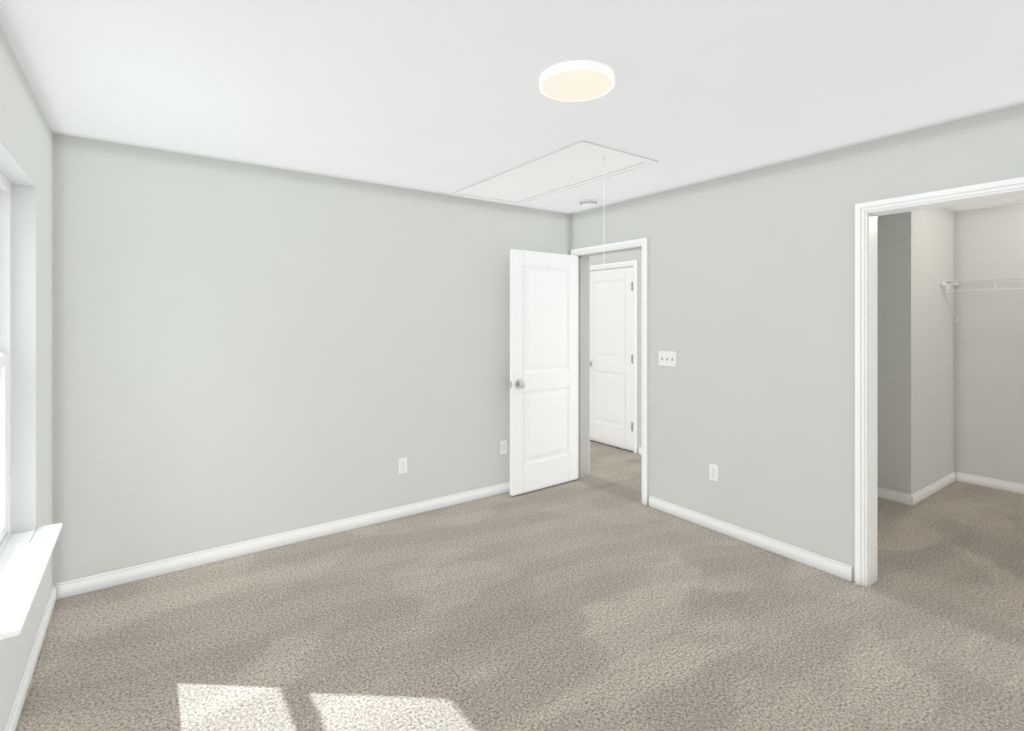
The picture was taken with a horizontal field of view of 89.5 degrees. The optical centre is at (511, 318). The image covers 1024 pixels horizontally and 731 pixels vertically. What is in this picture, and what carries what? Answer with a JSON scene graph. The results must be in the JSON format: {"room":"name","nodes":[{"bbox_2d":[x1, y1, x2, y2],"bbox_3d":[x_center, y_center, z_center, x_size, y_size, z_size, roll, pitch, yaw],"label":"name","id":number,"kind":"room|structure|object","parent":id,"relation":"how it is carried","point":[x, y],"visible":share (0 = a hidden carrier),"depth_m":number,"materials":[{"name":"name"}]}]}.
{"room":"empty bedroom","nodes":[
{"label":"empty bedroom","id":0,"kind":"room"},
{"bbox_2d":[0,25,52,730],"bbox_3d":[-1.264,0.250,0.980,0.150,2.440,4.363,0,0,-36],"label":"wall","id":1,"kind":"structure","parent":0,"point":[26,136],"depth_m":2.30,"materials":[{"name":"grey paint"}]},
{"bbox_2d":[0,173,10,550],"bbox_3d":[-1.916,0.181,1.827,0.072,1.528,0.920,0,0,-36],"label":"window","id":2,"kind":"structure","parent":1,"relation":"in","point":[5,358],"depth_m":2.17,"materials":[{"name":"white plastic"}]},
{"bbox_2d":[0,142,35,533],"bbox_3d":[-1.855,0.181,1.870,0.078,1.528,0.921,0,0,-36],"label":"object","id":3,"kind":"object","parent":1,"relation":"attached to","point":[23,350],"visible":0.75,"depth_m":2.24,"materials":[{"name":"paint"}]},
{"bbox_2d":[0,523,61,639],"bbox_3d":[-1.821,0.966,1.895,0.163,0.082,0.990,0,0,-36],"label":"stool","id":4,"kind":"object","parent":1,"relation":"attached to","point":[25,557],"visible":1,"depth_m":1.89,"materials":[{"name":"white paint"}]},
{"bbox_2d":[3,583,58,730],"bbox_3d":[-1.206,1.429,1.039,0.013,0.083,4.093,0,0,-36],"label":"baseboard","id":5,"kind":"structure","parent":1,"relation":"attached to","point":[20,696],"depth_m":2.10,"materials":[{"name":"white paint"}]},
{"bbox_2d":[53,133,570,583],"bbox_3d":[-0.955,0.250,3.803,3.934,2.440,0.115,0,0,-36],"label":"wall","id":6,"kind":"structure","parent":0,"point":[243,352],"depth_m":3.27,"materials":[{"name":"grey paint"}]},
{"bbox_2d":[59,481,509,598],"bbox_3d":[-0.911,1.429,3.756,3.589,0.083,0.013,0,0,-36],"label":"baseboard","id":7,"kind":"structure","parent":6,"relation":"attached to","point":[78,586],"depth_m":3.26,"materials":[{"name":"white paint"}]},
{"bbox_2d":[398,457,406,473],"bbox_3d":[-0.809,1.090,3.832,0.070,0.114,0.008,0,0,-36],"label":"electrical outlet","id":8,"kind":"object","parent":6,"relation":"attached to","point":[402,465],"visible":1,"depth_m":3.83,"materials":[{"name":"white plastic"}]},
{"bbox_2d":[500,440,506,453],"bbox_3d":[-0.070,1.085,4.359,0.070,0.114,0.008,0,0,-36],"label":"electrical outlet","id":9,"kind":"object","parent":6,"relation":"attached to","point":[503,446],"visible":1,"depth_m":4.36,"materials":[{"name":"white plastic"}]},
{"bbox_2d":[0,0,1023,213],"bbox_3d":[0.694,-1.030,3.874,7.000,0.120,7.100,0,0,-36],"label":"ceiling","id":10,"kind":"structure","parent":0,"point":[446,97],"depth_m":2.09,"materials":[{"name":"white paint"}]},
{"bbox_2d":[452,140,657,204],"bbox_3d":[0.216,-0.967,3.589,0.637,0.015,1.468,0,0,-36],"label":"attic hatch","id":11,"kind":"object","parent":10,"relation":"attached to","point":[578,164],"visible":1,"depth_m":3.44,"materials":[{"name":"white paint"}]},
{"bbox_2d":[603,157,604,306],"bbox_3d":[0.550,-0.519,3.087,0.012,0.901,0.012,0,0,-36],"label":"pull cord","id":12,"kind":"object","parent":11,"relation":"hanging from","point":[604,276],"visible":1,"depth_m":3.09,"materials":[{"name":"white fabric"}]},
{"bbox_2d":[539,60,614,101],"bbox_3d":[0.261,-0.954,2.086,0.304,0.032,0.304,0,0,-36],"label":"ceiling light","id":13,"kind":"object","parent":10,"relation":"in","point":[576,80],"visible":1,"depth_m":2.04,"materials":[{"name":"white"}]},
{"bbox_2d":[580,199,596,207],"bbox_3d":[0.631,-0.948,4.258,0.144,0.044,0.144,0,0,-36],"label":"smoke detector","id":14,"kind":"object","parent":10,"relation":"attached to","point":[587,203],"visible":1,"depth_m":4.21,"materials":[{"name":"white plastic"}]},
{"bbox_2d":[16,440,1023,730],"bbox_3d":[0.694,1.530,3.874,7.000,0.120,7.100,0,0,-36],"label":"floor","id":15,"kind":"structure","parent":0,"point":[600,598],"depth_m":2.43,"materials":[{"name":"beige carpet"}]},
{"bbox_2d":[590,250,641,453],"bbox_3d":[1.216,0.250,5.926,0.115,2.440,3.965,0,0,-36],"label":"wall","id":16,"kind":"structure","parent":0,"point":[621,257],"depth_m":5.61,"materials":[{"name":"grey paint"}]},
{"bbox_2d":[590,266,632,270],"bbox_3d":[1.159,0.438,6.006,0.115,2.064,0.800,0,0,-36],"label":"door jamb","id":17,"kind":"structure","parent":16,"relation":"in","point":[612,268],"depth_m":5.92,"materials":[{"name":"white paint"}]},
{"bbox_2d":[590,267,632,450],"bbox_3d":[1.133,0.443,5.978,0.171,2.030,0.772,0,0,-36],"label":"hall door","id":18,"kind":"structure","parent":17,"relation":"attached to","point":[611,372],"depth_m":5.93,"materials":[{"name":"white paint"}]},
{"bbox_2d":[590,260,637,453],"bbox_3d":[1.105,0.416,5.968,0.018,2.107,0.886,0,0,-36],"label":"door frame","id":19,"kind":"structure","parent":16,"relation":"attached to","point":[634,263],"depth_m":5.63,"materials":[{"name":"white paint"}]},
{"bbox_2d":[571,104,1023,581],"bbox_3d":[1.845,0.250,3.124,0.165,2.440,4.243,0,0,-36],"label":"wall","id":20,"kind":"structure","parent":0,"point":[751,300],"depth_m":3.27,"materials":[{"name":"grey paint"}]},
{"bbox_2d":[576,246,641,477],"bbox_3d":[0.881,0.438,4.475,0.165,2.064,0.803,0,0,-36],"label":"door jamb","id":21,"kind":"structure","parent":20,"relation":"in","point":[584,365],"depth_m":4.79,"materials":[{"name":"paint"}]},
{"bbox_2d":[510,249,578,495],"bbox_3d":[0.295,0.443,4.485,0.782,2.030,0.171,0,0,-38],"label":"bedroom door","id":22,"kind":"structure","parent":21,"relation":"attached to","point":[544,369],"depth_m":4.45,"materials":[{"name":"white paint"}]},
{"bbox_2d":[570,238,647,505],"bbox_3d":[0.881,0.416,4.475,0.201,2.107,0.889,0,0,-36],"label":"door frame","id":23,"kind":"structure","parent":20,"relation":"attached to","point":[643,242],"depth_m":4.07,"materials":[{"name":"white paint"}]},
{"bbox_2d":[658,351,675,366],"bbox_3d":[1.173,0.303,3.911,0.014,0.114,0.163,0,0,-36],"label":"switch plate","id":24,"kind":"object","parent":20,"relation":"attached to","point":[666,358],"visible":1,"depth_m":3.91,"materials":[{"name":"white plastic"}]},
{"bbox_2d":[709,463,718,481],"bbox_3d":[1.405,1.070,3.593,0.008,0.114,0.070,0,0,-36],"label":"electrical outlet","id":25,"kind":"object","parent":20,"relation":"attached to","point":[714,472],"visible":1,"depth_m":3.59,"materials":[{"name":"white plastic"}]},
{"bbox_2d":[649,496,851,581],"bbox_3d":[1.491,1.429,3.467,0.013,0.083,1.420,0,0,-36],"label":"baseboard","id":26,"kind":"structure","parent":20,"relation":"attached to","point":[842,570],"depth_m":3.32,"materials":[{"name":"white paint"}]},
{"bbox_2d":[855,177,1023,586],"bbox_3d":[2.223,0.416,2.552,0.151,2.107,0.884,0,0,-36],"label":"door frame","id":27,"kind":"structure","parent":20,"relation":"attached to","point":[872,397],"depth_m":2.84,"materials":[{"name":"white paint"}]},
{"bbox_2d":[877,214,893,490],"bbox_3d":[2.971,0.250,4.414,0.115,2.440,0.535,0,0,-36],"label":"wall","id":28,"kind":"structure","parent":0,"point":[885,351],"depth_m":4.21,"materials":[{"name":"grey paint"}]},
{"bbox_2d":[877,487,908,504],"bbox_3d":[2.953,1.429,4.330,0.013,0.083,0.600,0,0,-36],"label":"baseboard","id":29,"kind":"structure","parent":28,"relation":"attached to","point":[887,494],"depth_m":4.15,"materials":[{"name":"white paint"}]},
{"bbox_2d":[894,207,953,493],"bbox_3d":[3.553,0.250,4.430,1.080,2.440,0.115,0,0,-36],"label":"wall","id":30,"kind":"structure","parent":0,"point":[923,363],"depth_m":4.23,"materials":[{"name":"grey paint"}]},
{"bbox_2d":[909,471,956,504],"bbox_3d":[3.578,1.429,4.370,1.077,0.083,0.013,0,0,-36],"label":"baseboard","id":31,"kind":"structure","parent":30,"relation":"attached to","point":[922,493],"depth_m":4.32,"materials":[{"name":"white paint"}]},
{"bbox_2d":[954,203,1023,483],"bbox_3d":[4.659,0.250,3.908,0.115,2.440,2.250,0,0,-36],"label":"wall","id":32,"kind":"structure","parent":0,"point":[989,380],"depth_m":4.50,"materials":[{"name":"grey paint"}]},
{"bbox_2d":[940,277,1023,321],"bbox_3d":[4.371,-0.149,3.876,0.391,0.358,1.737,0,0,-36],"label":"wire shelf","id":33,"kind":"object","parent":32,"relation":"attached to","point":[943,283],"visible":1,"depth_m":4.36,"materials":[{"name":"white metal"}]},
{"bbox_2d":[957,472,1023,493],"bbox_3d":[4.588,1.429,3.897,0.013,0.083,1.955,0,0,-36],"label":"baseboard","id":34,"kind":"structure","parent":32,"relation":"attached to","point":[1009,486],"depth_m":4.48,"materials":[{"name":"white paint"}]}
]}

